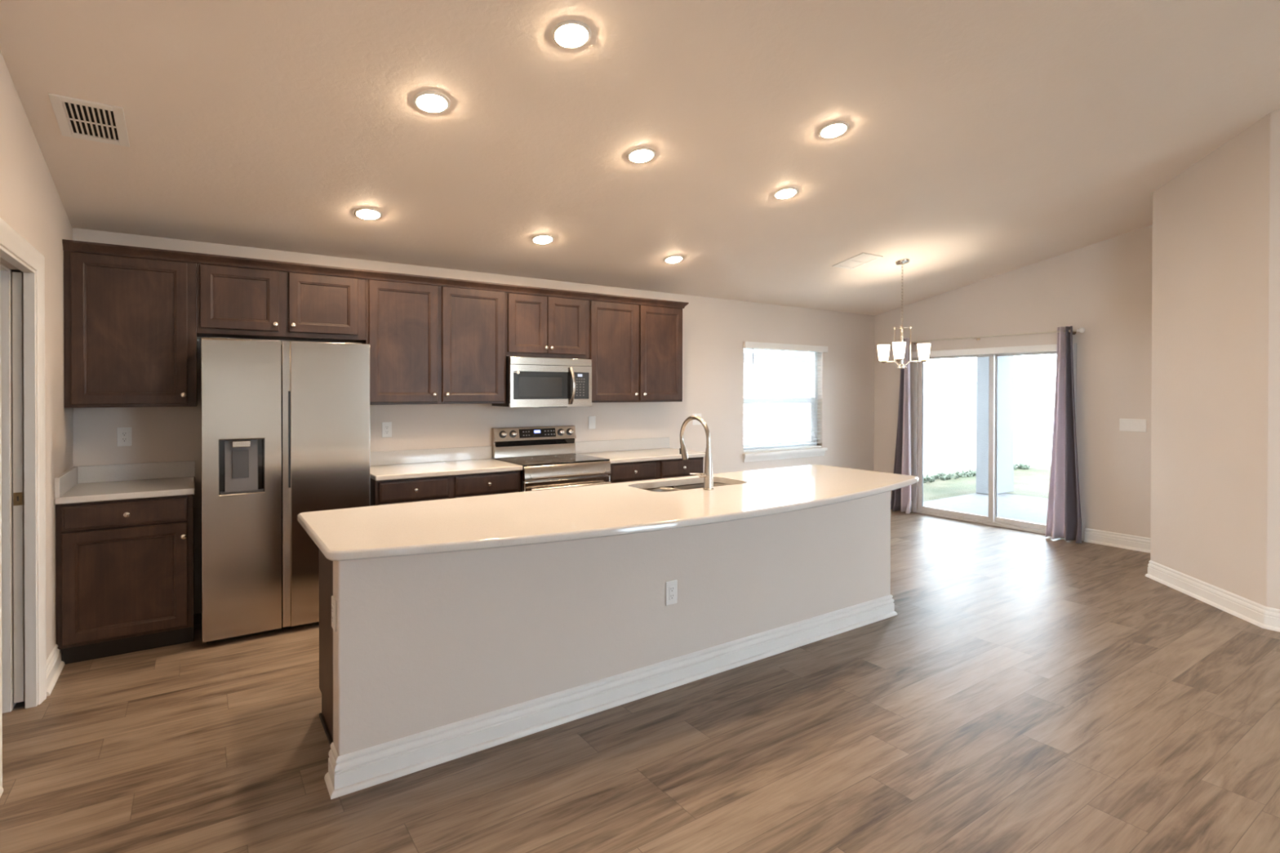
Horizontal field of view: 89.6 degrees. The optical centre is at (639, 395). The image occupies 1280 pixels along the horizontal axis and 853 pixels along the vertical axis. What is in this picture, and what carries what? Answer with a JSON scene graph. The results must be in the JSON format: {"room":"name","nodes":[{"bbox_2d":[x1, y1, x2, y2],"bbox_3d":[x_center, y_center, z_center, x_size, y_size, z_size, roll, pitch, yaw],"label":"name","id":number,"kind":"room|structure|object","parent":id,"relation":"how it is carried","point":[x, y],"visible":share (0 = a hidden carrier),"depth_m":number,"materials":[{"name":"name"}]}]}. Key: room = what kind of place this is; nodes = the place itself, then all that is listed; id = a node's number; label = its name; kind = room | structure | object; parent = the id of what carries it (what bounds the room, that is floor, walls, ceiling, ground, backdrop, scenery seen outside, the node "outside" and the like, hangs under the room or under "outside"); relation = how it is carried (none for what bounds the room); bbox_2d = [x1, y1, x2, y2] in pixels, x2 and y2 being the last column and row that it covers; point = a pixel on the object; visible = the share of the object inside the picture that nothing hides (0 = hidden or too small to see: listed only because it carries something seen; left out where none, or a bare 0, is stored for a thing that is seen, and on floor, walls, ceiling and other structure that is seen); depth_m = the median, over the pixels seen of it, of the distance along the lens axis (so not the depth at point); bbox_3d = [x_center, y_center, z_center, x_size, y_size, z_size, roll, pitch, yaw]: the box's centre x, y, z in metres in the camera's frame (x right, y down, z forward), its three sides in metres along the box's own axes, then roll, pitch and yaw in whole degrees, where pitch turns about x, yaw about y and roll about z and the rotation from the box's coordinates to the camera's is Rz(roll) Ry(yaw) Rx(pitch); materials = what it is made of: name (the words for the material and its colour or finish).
{"room":"kitchen","nodes":[
{"label":"kitchen","id":0,"kind":"room"},
{"bbox_2d":[0,50,73,710],"bbox_3d":[-0.778,-0.305,-0.080,0.125,3.567,9.600,0,0,-34],"label":"wall","id":1,"kind":"structure","parent":0,"point":[31,203],"depth_m":3.23,"materials":[{"name":"paint"}]},
{"bbox_2d":[0,786,3,797],"bbox_3d":[-0.180,1.417,-0.807,0.030,0.133,7.705,0,0,-34],"label":"baseboard","id":2,"kind":"structure","parent":1,"relation":"attached to","point":[1,788],"depth_m":2.36,"materials":[{"name":"white paint"}]},
{"bbox_2d":[0,245,37,713],"bbox_3d":[-2.678,0.441,2.691,0.125,2.035,0.710,0,0,-34],"label":"trim","id":3,"kind":"structure","parent":1,"relation":"attached to","point":[28,274],"depth_m":2.99,"materials":[{"name":"white paint"}]},
{"bbox_2d":[12,271,25,702],"bbox_3d":[-3.087,0.427,3.289,0.039,1.995,0.740,0,0,-34],"label":"door","id":4,"kind":"structure","parent":1,"relation":"in","point":[17,277],"depth_m":2.99,"materials":[{"name":"paint"}]},
{"bbox_2d":[12,699,25,710],"bbox_3d":[-3.109,1.452,3.320,0.044,0.004,0.796,0,0,-34],"label":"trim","id":5,"kind":"structure","parent":1,"relation":"attached to","point":[20,704],"depth_m":3.01,"materials":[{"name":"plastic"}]},
{"bbox_2d":[0,217,46,786],"bbox_3d":[-2.617,0.396,2.732,0.021,2.125,0.890,0,0,-34],"label":"trim","id":6,"kind":"structure","parent":1,"relation":"attached to","point":[10,238],"depth_m":3.03,"materials":[{"name":"white paint"}]},
{"bbox_2d":[46,643,64,696],"bbox_3d":[-2.993,1.388,3.291,0.030,0.133,0.435,0,0,-34],"label":"baseboard","id":7,"kind":"structure","parent":1,"relation":"attached to","point":[55,665],"depth_m":3.28,"materials":[{"name":"white paint"}]},
{"bbox_2d":[72,227,874,613],"bbox_3d":[-0.247,0.209,6.201,8.107,2.464,0.150,0,0,-34],"label":"wall","id":8,"kind":"structure","parent":0,"point":[715,331],"depth_m":6.31,"materials":[{"name":"paint"}]},
{"bbox_2d":[116,426,131,446],"bbox_3d":[-3.239,0.262,4.051,0.072,0.118,0.009,0,0,-34],"label":"wall outlet","id":9,"kind":"object","parent":8,"relation":"attached to","point":[123,434],"visible":1,"depth_m":4.05,"materials":[{"name":"white plastic"}]},
{"bbox_2d":[120,431,127,442],"bbox_3d":[-3.238,0.262,4.048,0.033,0.066,0.002,0,0,-34],"label":"receptacle","id":10,"kind":"object","parent":9,"relation":"attached to","point":[123,434],"depth_m":4.05,"materials":[{"name":"white plastic"}]},
{"bbox_2d":[63,250,196,408],"bbox_3d":[-3.080,-0.382,3.933,0.618,0.906,0.375,0,0,-34],"label":"upper cabinet","id":11,"kind":"object","parent":8,"relation":"attached to","point":[130,323],"visible":1,"depth_m":3.80,"materials":[{"name":"brown wood"}]},
{"bbox_2d":[77,460,195,483],"bbox_3d":[-3.177,0.485,4.088,0.588,0.103,0.020,0,0,-34],"label":"backsplash","id":12,"kind":"structure","parent":8,"relation":"attached to","point":[125,472],"depth_m":4.07,"materials":[{"name":"white stone"}]},
{"bbox_2d":[196,262,365,342],"bbox_3d":[-2.418,-0.611,4.386,0.984,0.450,0.375,0,0,-34],"label":"upper cabinet","id":13,"kind":"object","parent":8,"relation":"attached to","point":[233,302],"visible":0.97,"depth_m":4.25,"materials":[{"name":"brown wood"}]},
{"bbox_2d":[62,239,688,308],"bbox_3d":[-1.488,-0.850,5.028,4.484,0.056,0.366,0,0,-34],"label":"crown molding","id":14,"kind":"structure","parent":8,"relation":"attached to","point":[68,245],"depth_m":4.41,"materials":[{"name":"brown wood"}]},
{"bbox_2d":[382,422,391,437],"bbox_3d":[-1.940,0.266,4.942,0.072,0.118,0.009,0,0,-34],"label":"wall outlet","id":15,"kind":"object","parent":8,"relation":"attached to","point":[386,426],"visible":1,"depth_m":4.94,"materials":[{"name":"white plastic"}]},
{"bbox_2d":[384,425,389,434],"bbox_3d":[-1.938,0.266,4.940,0.033,0.066,0.002,0,0,-34],"label":"receptacle","id":16,"kind":"object","parent":15,"relation":"attached to","point":[386,427],"depth_m":4.94,"materials":[{"name":"white plastic"}]},
{"bbox_2d":[369,445,492,466],"bbox_3d":[-1.682,0.481,5.114,1.058,0.103,0.020,0,0,-34],"label":"backsplash","id":17,"kind":"structure","parent":8,"relation":"attached to","point":[424,455],"depth_m":5.11,"materials":[{"name":"white stone"}]},
{"bbox_2d":[358,279,506,404],"bbox_3d":[-1.580,-0.386,4.963,1.049,0.906,0.375,0,0,-34],"label":"upper cabinet","id":18,"kind":"object","parent":8,"relation":"attached to","point":[428,344],"visible":0.95,"depth_m":4.81,"materials":[{"name":"brown wood"}]},
{"bbox_2d":[506,292,589,359],"bbox_3d":[-0.831,-0.577,5.475,0.764,0.528,0.375,0,0,-34],"label":"upper cabinet","id":19,"kind":"object","parent":8,"relation":"attached to","point":[537,326],"visible":0.93,"depth_m":5.33,"materials":[{"name":"brown wood"}]},
{"bbox_2d":[492,356,591,407],"bbox_3d":[-0.815,-0.102,5.446,0.742,0.407,0.445,0,0,-34],"label":"microwave","id":20,"kind":"object","parent":19,"relation":"attached to","point":[531,382],"visible":1,"depth_m":5.28,"materials":[{"name":"silver metal"}]},
{"bbox_2d":[588,416,595,428],"bbox_3d":[-0.442,0.254,5.971,0.072,0.118,0.009,0,0,-34],"label":"light switch","id":21,"kind":"object","parent":8,"relation":"attached to","point":[592,420],"visible":1,"depth_m":5.97,"materials":[{"name":"white plastic"}]},
{"bbox_2d":[573,437,669,453],"bbox_3d":[-0.159,0.477,6.160,1.094,0.103,0.020,0,0,-34],"label":"backsplash","id":22,"kind":"structure","parent":8,"relation":"attached to","point":[657,442],"depth_m":6.14,"materials":[{"name":"white stone"}]},
{"bbox_2d":[589,299,682,402],"bbox_3d":[-0.094,-0.390,5.983,1.023,0.906,0.375,0,0,-34],"label":"upper cabinet","id":23,"kind":"object","parent":8,"relation":"attached to","point":[636,350],"visible":0.94,"depth_m":5.83,"materials":[{"name":"brown wood"}]},
{"bbox_2d":[692,413,701,425],"bbox_3d":[0.591,0.249,6.680,0.118,0.118,0.009,0,0,-34],"label":"light switch","id":24,"kind":"object","parent":8,"relation":"attached to","point":[695,422],"visible":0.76,"depth_m":6.67,"materials":[{"name":"white plastic"}]},
{"bbox_2d":[742,347,827,462],"bbox_3d":[1.651,0.085,7.473,1.361,1.298,0.190,0,0,-34],"label":"window","id":25,"kind":"structure","parent":8,"relation":"in","point":[815,451],"depth_m":7.57,"materials":[{"name":"white plastic"}]},
{"bbox_2d":[742,341,827,452],"bbox_3d":[1.680,0.021,7.443,1.365,1.214,0.098,0,0,-34],"label":"window blind","id":26,"kind":"object","parent":25,"relation":"attached to","point":[746,344],"visible":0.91,"depth_m":7.38,"materials":[{"name":"white paint"}]},
{"bbox_2d":[324,490,897,799],"bbox_3d":[0.252,1.020,3.358,3.422,0.876,0.148,0,0,-34],"label":"kitchen island","id":27,"kind":"structure","parent":0,"point":[439,658],"depth_m":2.90,"materials":[{"name":"paint"}]},
{"bbox_2d":[331,595,336,631],"bbox_3d":[-1.153,0.822,2.424,0.009,0.118,0.072,0,0,-34],"label":"wall outlet","id":28,"kind":"object","parent":27,"relation":"attached to","point":[333,600],"visible":1,"depth_m":2.41,"materials":[{"name":"white plastic"}]},
{"bbox_2d":[331,604,333,623],"bbox_3d":[-1.155,0.822,2.422,0.002,0.066,0.033,0,0,-34],"label":"receptacle","id":29,"kind":"object","parent":28,"relation":"attached to","point":[332,605],"depth_m":2.41,"materials":[{"name":"white plastic"}]},
{"bbox_2d":[665,579,677,605],"bbox_3d":[0.159,0.991,3.234,0.072,0.118,0.009,0,0,-34],"label":"wall outlet","id":30,"kind":"object","parent":27,"relation":"attached to","point":[671,587],"visible":1,"depth_m":3.23,"materials":[{"name":"white plastic"}]},
{"bbox_2d":[669,586,674,599],"bbox_3d":[0.160,0.991,3.232,0.033,0.066,0.002,0,0,-34],"label":"receptacle","id":31,"kind":"object","parent":30,"relation":"attached to","point":[671,588],"depth_m":3.23,"materials":[{"name":"white plastic"}]},
{"bbox_2d":[0,0,1279,315],"bbox_3d":[2.047,-1.630,1.638,9.482,1.331,10.250,0,0,-34],"label":"ceiling","id":32,"kind":"structure","parent":0,"point":[983,140],"depth_m":3.47,"materials":[{"name":"paint"}]},
{"bbox_2d":[48,93,129,146],"bbox_3d":[-2.507,-1.249,2.948,0.249,0.071,0.343,0,0,-34],"label":"ceiling vent","id":33,"kind":"object","parent":32,"relation":"in","point":[87,120],"visible":1,"depth_m":2.94,"materials":[{"name":"white metal"}]},
{"bbox_2d":[353,207,382,219],"bbox_3d":[-1.737,-1.155,4.120,0.170,0.040,0.167,0,0,-34],"label":"recessed light","id":34,"kind":"object","parent":32,"relation":"in","point":[365,213],"visible":1,"depth_m":4.09,"materials":[{"name":"white plastic"}]},
{"bbox_2d":[413,90,450,113],"bbox_3d":[-0.990,-1.389,3.066,0.170,0.040,0.167,0,0,-34],"label":"recessed light","id":35,"kind":"object","parent":32,"relation":"in","point":[433,102],"visible":1,"depth_m":3.04,"materials":[{"name":"white plastic"}]},
{"bbox_2d":[531,234,554,244],"bbox_3d":[-0.726,-1.159,4.808,0.170,0.040,0.167,0,0,-34],"label":"recessed light","id":36,"kind":"object","parent":32,"relation":"in","point":[542,238],"visible":1,"depth_m":4.78,"materials":[{"name":"white plastic"}]},
{"bbox_2d":[551,19,591,48],"bbox_3d":[-0.289,-1.514,2.716,0.170,0.040,0.167,0,0,-34],"label":"recessed light","id":37,"kind":"object","parent":32,"relation":"in","point":[571,33],"visible":1,"depth_m":2.70,"materials":[{"name":"white plastic"}]},
{"bbox_2d":[626,146,655,163],"bbox_3d":[0.007,-1.392,3.750,0.170,0.040,0.167,0,0,-34],"label":"recessed light","id":38,"kind":"object","parent":32,"relation":"in","point":[643,154],"visible":1,"depth_m":3.73,"materials":[{"name":"white plastic"}]},
{"bbox_2d":[663,255,683,262],"bbox_3d":[0.288,-1.160,5.516,0.170,0.040,0.167,0,0,-34],"label":"recessed light","id":39,"kind":"object","parent":32,"relation":"in","point":[673,259],"visible":1,"depth_m":5.48,"materials":[{"name":"white plastic"}]},
{"bbox_2d":[773,186,798,199],"bbox_3d":[1.006,-1.392,4.454,0.170,0.040,0.167,0,0,-34],"label":"recessed light","id":40,"kind":"object","parent":32,"relation":"in","point":[785,193],"visible":1,"depth_m":4.43,"materials":[{"name":"white plastic"}]},
{"bbox_2d":[817,121,848,138],"bbox_3d":[1.108,-1.515,3.693,0.170,0.040,0.167,0,0,-34],"label":"recessed light","id":41,"kind":"object","parent":32,"relation":"in","point":[835,129],"visible":1,"depth_m":3.67,"materials":[{"name":"white plastic"}]},
{"bbox_2d":[831,252,883,270],"bbox_3d":[2.050,-1.260,6.080,0.297,0.073,0.351,0,0,-34],"label":"ceiling vent","id":42,"kind":"object","parent":32,"relation":"in","point":[862,259],"visible":1,"depth_m":6.07,"materials":[{"name":"grey plastic"}]},
{"bbox_2d":[877,258,930,368],"bbox_3d":[2.498,-0.779,6.258,0.486,1.055,0.448,0,0,-34],"label":"chandelier","id":43,"kind":"object","parent":32,"relation":"hanging from","point":[899,348],"visible":1,"depth_m":6.21,"materials":[{"name":"white glass"}]},
{"bbox_2d":[0,509,1279,852],"bbox_3d":[1.935,1.530,1.813,9.482,0.120,9.870,0,0,-34],"label":"floor","id":44,"kind":"structure","parent":0,"point":[1024,691],"depth_m":2.68,"materials":[{"name":"brown wood"}]},
{"bbox_2d":[55,494,194,664],"bbox_3d":[-3.009,1.013,3.820,0.600,0.874,0.659,0,0,-34],"label":"base cabinet","id":45,"kind":"object","parent":44,"relation":"on","point":[125,568],"visible":0.96,"depth_m":3.58,"materials":[{"name":"brown wood"}]},
{"bbox_2d":[53,460,195,504],"bbox_3d":[-3.009,0.505,3.825,0.609,0.140,0.644,0,0,-34],"label":"countertop","id":46,"kind":"structure","parent":45,"relation":"on","point":[91,483],"depth_m":3.91,"materials":[{"name":"white stone"}]},
{"bbox_2d":[201,337,369,643],"bbox_3d":[-2.324,0.554,4.219,0.903,1.790,0.713,0,0,-34],"label":"refrigerator","id":47,"kind":"object","parent":44,"relation":"on","point":[286,424],"visible":0.93,"depth_m":3.87,"materials":[{"name":"grey metal"}]},
{"bbox_2d":[369,470,520,506],"bbox_3d":[-1.501,1.009,4.854,1.050,0.874,0.659,0,0,-34],"label":"base cabinet","id":48,"kind":"object","parent":44,"relation":"on","point":[432,488],"visible":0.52,"depth_m":4.57,"materials":[{"name":"brown wood"}]},
{"bbox_2d":[369,445,522,480],"bbox_3d":[-1.506,0.501,4.856,1.058,0.140,0.644,0,0,-34],"label":"countertop","id":49,"kind":"structure","parent":48,"relation":"on","point":[424,463],"depth_m":4.91,"materials":[{"name":"white stone"}]},
{"bbox_2d":[319,483,725,746],"bbox_3d":[0.023,1.018,3.692,3.311,0.875,0.660,0,0,-34],"label":"base cabinet","id":50,"kind":"object","parent":44,"relation":"on","point":[326,566],"visible":0.02,"depth_m":2.82,"materials":[{"name":"brown wood"}]},
{"bbox_2d":[297,464,918,560],"bbox_3d":[0.211,0.562,3.527,3.585,0.036,1.142,0,0,-34],"label":"countertop","id":51,"kind":"structure","parent":50,"relation":"on","point":[611,509],"depth_m":3.04,"materials":[{"name":"white stone"}]},
{"bbox_2d":[643,482,729,492],"bbox_3d":[0.297,0.668,3.937,0.731,0.178,0.366,0,0,-34],"label":"sink","id":52,"kind":"object","parent":51,"relation":"in","point":[695,486],"visible":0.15,"depth_m":4.13,"materials":[{"name":"metal"}]},
{"bbox_2d":[679,415,713,490],"bbox_3d":[0.289,0.331,3.776,0.157,0.422,0.294,0,0,-34],"label":"faucet","id":53,"kind":"object","parent":51,"relation":"on","point":[707,475],"visible":1,"depth_m":3.70,"materials":[{"name":"silver metal"}]},
{"bbox_2d":[491,425,610,492],"bbox_3d":[-0.728,0.860,5.342,0.768,1.169,0.722,0,0,-34],"label":"range","id":54,"kind":"object","parent":44,"relation":"on","point":[554,470],"visible":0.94,"depth_m":5.36,"materials":[{"name":"metal"}]},
{"bbox_2d":[494,453,609,466],"bbox_3d":[-0.728,0.533,5.340,0.764,0.014,0.580,0,0,-34],"label":"cooktop","id":55,"kind":"object","parent":54,"relation":"in","point":[526,460],"depth_m":5.28,"materials":[{"name":"black glass"}]},
{"bbox_2d":[520,470,610,492],"bbox_3d":[-0.721,0.963,5.332,0.760,0.845,0.696,0,0,-34],"label":"oven","id":56,"kind":"object","parent":54,"relation":"in","point":[531,480],"depth_m":5.04,"materials":[{"name":"silver metal"}]},
{"bbox_2d":[608,457,703,483],"bbox_3d":[0.000,1.005,5.885,1.038,0.874,0.659,0,0,-34],"label":"base cabinet","id":57,"kind":"object","parent":44,"relation":"on","point":[676,468],"visible":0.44,"depth_m":5.61,"materials":[{"name":"brown wood"}]},
{"bbox_2d":[573,437,705,463],"bbox_3d":[0.018,0.497,5.902,1.094,0.140,0.644,0,0,-34],"label":"countertop","id":58,"kind":"structure","parent":57,"relation":"on","point":[624,451],"depth_m":5.96,"materials":[{"name":"white stone"}]},
{"bbox_2d":[923,493,1048,524],"bbox_3d":[5.880,1.532,6.686,2.538,0.110,5.800,0,0,-34],"label":"floor","id":59,"kind":"structure","parent":0,"point":[1011,506],"depth_m":8.53,"materials":[{"name":"concrete"}]},
{"bbox_2d":[976,355,1013,494],"bbox_3d":[5.327,0.184,9.666,0.630,2.548,0.245,0,0,-34],"label":"patio column","id":60,"kind":"structure","parent":59,"relation":"on","point":[1006,363],"depth_m":9.54,"materials":[{"name":"paint"}]},
{"bbox_2d":[874,224,1152,541],"bbox_3d":[4.034,-0.102,7.020,0.120,3.089,3.343,0,0,-34],"label":"wall","id":61,"kind":"structure","parent":0,"point":[1104,288],"depth_m":6.36,"materials":[{"name":"paint"}]},
{"bbox_2d":[903,327,1084,345],"bbox_3d":[3.815,-0.638,7.122,0.121,0.061,1.965,0,0,-34],"label":"curtain rod","id":62,"kind":"object","parent":61,"relation":"attached to","point":[1082,330],"visible":0.85,"depth_m":6.98,"materials":[{"name":"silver metal"}]},
{"bbox_2d":[890,337,911,513],"bbox_3d":[3.204,0.366,7.886,0.184,2.116,0.293,0,0,-34],"label":"curtain","id":63,"kind":"object","parent":62,"relation":"hanging from","point":[900,500],"visible":0.87,"depth_m":7.85,"materials":[{"name":"purple fabric"}]},
{"bbox_2d":[1044,325,1081,543],"bbox_3d":[4.224,0.377,6.401,0.181,2.116,0.330,0,0,-34],"label":"curtain","id":64,"kind":"object","parent":62,"relation":"hanging from","point":[1064,518],"visible":1,"depth_m":6.43,"materials":[{"name":"purple fabric"}]},
{"bbox_2d":[913,342,1076,534],"bbox_3d":[3.905,0.458,7.207,0.124,1.964,1.775,0,0,-34],"label":"door","id":65,"kind":"structure","parent":61,"relation":"in","point":[992,519],"depth_m":7.17,"materials":[{"name":"beige metal"}]},
{"bbox_2d":[911,343,1073,357],"bbox_3d":[3.824,-0.486,7.174,0.050,0.069,1.765,0,0,-34],"label":"blind headrail","id":66,"kind":"object","parent":65,"relation":"attached to","point":[1046,348],"visible":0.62,"depth_m":7.07,"materials":[{"name":"white paint"}]},
{"bbox_2d":[1084,528,1151,552],"bbox_3d":[4.627,1.383,6.030,0.030,0.133,0.823,0,0,-34],"label":"baseboard","id":67,"kind":"structure","parent":61,"relation":"attached to","point":[1131,542],"depth_m":6.14,"materials":[{"name":"white paint"}]},
{"bbox_2d":[1119,418,1146,431],"bbox_3d":[4.623,0.283,6.049,0.009,0.118,0.205,0,0,-34],"label":"light switch","id":68,"kind":"object","parent":61,"relation":"attached to","point":[1126,424],"visible":1,"depth_m":6.05,"materials":[{"name":"white plastic"}]},
{"bbox_2d":[1150,108,1279,608],"bbox_3d":[4.970,-0.322,4.143,1.832,3.567,2.657,0,0,-34],"label":"wall","id":69,"kind":"structure","parent":0,"point":[1215,411],"depth_m":4.43,"materials":[{"name":"paint"}]},
{"bbox_2d":[1145,560,1279,631],"bbox_3d":[5.269,1.406,2.360,1.469,0.133,6.620,0,0,-19],"label":"baseboard","id":70,"kind":"structure","parent":69,"relation":"attached to","point":[1263,616],"depth_m":4.42,"materials":[{"name":"white paint"}]},
{"label":"outside","id":71,"kind":"structure","parent":0,"visible":0},
{"bbox_2d":[923,427,1050,502],"bbox_3d":[1.711,1.537,12.316,42.000,0.140,52.000,0,0,-34],"label":"lawn","id":72,"kind":"structure","parent":71,"point":[1034,481],"depth_m":10.69,"materials":[{"name":"green plant"}]},
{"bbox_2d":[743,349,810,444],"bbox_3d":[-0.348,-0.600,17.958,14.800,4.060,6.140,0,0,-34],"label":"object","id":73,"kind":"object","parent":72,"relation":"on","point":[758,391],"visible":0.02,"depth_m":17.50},
{"bbox_2d":[808,377,1022,475],"bbox_3d":[5.191,0.597,11.483,6.326,1.760,0.126,0,0,-34],"label":"fence","id":74,"kind":"object","parent":72,"relation":"on","point":[949,408],"visible":0.33,"depth_m":11.85,"materials":[{"name":"white plastic"}]},
{"bbox_2d":[923,473,935,483],"bbox_3d":[4.884,1.429,11.019,0.538,0.134,0.330,0,0,-34],"label":"shrub","id":75,"kind":"object","parent":72,"relation":"on","point":[931,478],"visible":0.54,"depth_m":10.98,"materials":[{"name":"green plant"}]},
{"bbox_2d":[933,471,961,480],"bbox_3d":[5.418,1.427,11.373,0.537,0.137,0.305,0,0,-34],"label":"shrub","id":76,"kind":"object","parent":72,"relation":"on","point":[942,476],"visible":0.99,"depth_m":11.32,"materials":[{"name":"green plant"}]},
{"bbox_2d":[955,469,976,477],"bbox_3d":[5.947,1.426,11.749,0.534,0.135,0.293,0,0,-34],"label":"shrub","id":77,"kind":"object","parent":72,"relation":"on","point":[971,473],"visible":0.86,"depth_m":11.67,"materials":[{"name":"green plant"}]},
{"bbox_2d":[1013,462,1031,469],"bbox_3d":[7.578,1.422,12.875,0.564,0.131,0.311,0,0,-34],"label":"shrub","id":78,"kind":"object","parent":72,"relation":"on","point":[1020,465],"visible":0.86,"depth_m":12.84,"materials":[{"name":"green plant"}]},
{"bbox_2d":[1023,381,1055,467],"bbox_3d":[11.133,0.624,8.588,0.126,1.760,11.326,0,0,-34],"label":"fence","id":79,"kind":"object","parent":72,"relation":"on","point":[1039,397],"visible":0.13,"depth_m":13.04,"materials":[{"name":"white plastic"}]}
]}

